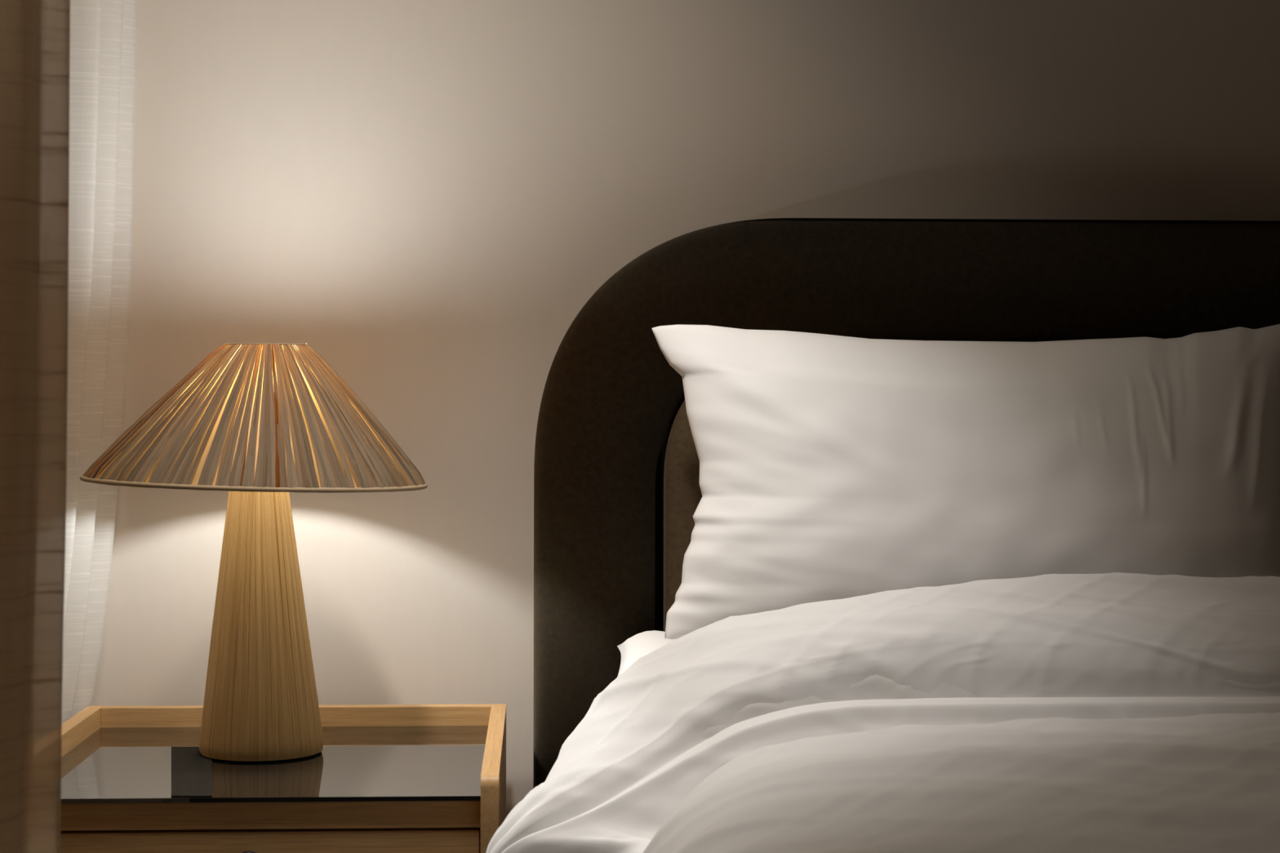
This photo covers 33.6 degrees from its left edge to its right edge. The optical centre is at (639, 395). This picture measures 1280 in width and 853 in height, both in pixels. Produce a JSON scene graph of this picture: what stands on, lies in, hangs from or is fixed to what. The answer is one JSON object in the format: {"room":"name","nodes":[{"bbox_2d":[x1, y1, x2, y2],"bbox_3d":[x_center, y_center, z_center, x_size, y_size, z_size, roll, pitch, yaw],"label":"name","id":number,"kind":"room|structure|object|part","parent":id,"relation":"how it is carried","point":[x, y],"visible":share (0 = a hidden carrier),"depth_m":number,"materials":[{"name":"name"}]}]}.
{"room":"bedroom","nodes":[
{"label":"bedroom","id":0,"kind":"room"},
{"bbox_2d":[91,0,1279,817],"bbox_3d":[0.939,-0.298,2.898,4.250,2.500,0.100,0,0,-3],"label":"wall","id":1,"kind":"structure","parent":0,"point":[426,197],"depth_m":2.79,"materials":[{"name":"beige paint"}]},
{"bbox_2d":[62,0,137,724],"bbox_3d":[-0.723,-0.272,2.646,0.110,2.400,0.219,0,0,22],"label":"sheer curtain","id":2,"kind":"object","parent":1,"relation":"hanging from","point":[103,33],"visible":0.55,"depth_m":2.67,"materials":[{"name":"white fabric"}]},
{"bbox_3d":[1.017,1.002,1.200,4.250,0.100,3.500,0,0,-3],"label":"floor","id":3,"kind":"structure","parent":0,"visible":0},
{"bbox_2d":[60,703,506,852],"bbox_3d":[-0.427,0.674,2.470,0.534,0.551,0.522,0,0,-3],"label":"nightstand","id":4,"kind":"object","parent":3,"relation":"on","point":[384,778],"visible":0.7,"depth_m":2.28,"materials":[{"name":"brown wood"}]},
{"bbox_3d":[-0.685,0.623,2.458,0.019,0.451,0.520,0,0,-3],"label":"panel","id":5,"kind":"part","parent":4,"relation":"part of","materials":[{"name":"brown wood"}]},
{"bbox_2d":[80,342,427,761],"bbox_3d":[-0.454,0.180,2.510,0.404,0.486,0.403,0,0,0],"label":"table lamp","id":6,"kind":"object","parent":4,"relation":"on","point":[260,424],"visible":1,"depth_m":2.44,"materials":[{"name":"gold wood"}]},
{"bbox_3d":[-0.454,0.023,2.510,0.401,0.167,0.402,0,0,-3],"label":"lamp shade","id":7,"kind":"part","parent":6,"relation":"part of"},
{"bbox_3d":[-0.417,0.542,2.249,0.492,0.162,0.022,0,0,-3],"label":"drawer","id":8,"kind":"part","parent":4,"relation":"part of","materials":[{"name":"brown wood"}]},
{"bbox_3d":[-0.427,0.426,2.472,0.495,0.005,0.479,0,0,-3],"label":"glass","id":9,"kind":"part","parent":4,"relation":"part of","materials":[{"name":"glass"}]},
{"bbox_3d":[-0.439,0.614,2.721,0.496,0.431,0.019,0,0,-3],"label":"rail","id":10,"kind":"part","parent":4,"relation":"part of","materials":[{"name":"brown wood"}]},
{"bbox_3d":[-0.170,0.624,2.483,0.019,0.451,0.520,0,0,-3],"label":"panel","id":11,"kind":"part","parent":4,"relation":"part of","materials":[{"name":"brown wood"}]},
{"bbox_2d":[533,217,1279,788],"bbox_3d":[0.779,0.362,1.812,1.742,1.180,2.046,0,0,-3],"label":"headboard","id":12,"kind":"object","parent":3,"relation":"on","point":[617,492],"visible":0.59,"depth_m":2.70,"materials":[{"name":"brown fabric"}]},
{"bbox_2d":[662,398,702,631],"bbox_3d":[0.735,0.305,2.742,1.409,0.733,0.057,0,0,-3],"label":"cushion","id":13,"kind":"object","parent":12,"relation":"on","point":[682,492],"depth_m":2.69,"materials":[{"name":"brown fabric"}]},
{"bbox_3d":[0.844,0.534,1.800,1.380,0.235,1.815,0,0,-3],"label":"mattress","id":14,"kind":"object","parent":12,"relation":"on","visible":0},
{"bbox_2d":[617,630,675,677],"bbox_3d":[0.356,0.350,2.547,0.800,0.126,0.245,0,0,-3],"label":"pillow","id":15,"kind":"object","parent":14,"relation":"on","point":[642,644],"visible":0.04,"depth_m":2.51,"materials":[{"name":"white fabric"}]},
{"bbox_2d":[651,324,1279,639],"bbox_3d":[0.424,0.100,2.547,0.815,0.388,0.190,0,0,-3],"label":"pillow","id":16,"kind":"object","parent":15,"relation":"on","point":[832,467],"visible":0.83,"depth_m":2.50,"materials":[{"name":"white fabric"}]},
{"bbox_2d":[485,572,1279,852],"bbox_3d":[0.772,0.450,1.617,1.864,0.501,1.637,0,0,-3],"label":"duvet","id":17,"kind":"object","parent":14,"relation":"on","point":[1114,712],"visible":1,"depth_m":2.19,"materials":[{"name":"white fabric"}]},
{"bbox_3d":[1.022,-1.598,1.200,4.250,0.100,3.500,0,0,-3],"label":"ceiling","id":18,"kind":"structure","parent":0,"visible":0},
{"bbox_2d":[0,0,70,852],"bbox_3d":[-0.641,-0.271,1.853,0.275,2.400,0.100,0,0,-3],"label":"linen curtain","id":19,"kind":"object","parent":18,"relation":"hanging from","point":[35,34],"visible":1,"depth_m":1.85,"materials":[{"name":"brown fabric"}]}
]}

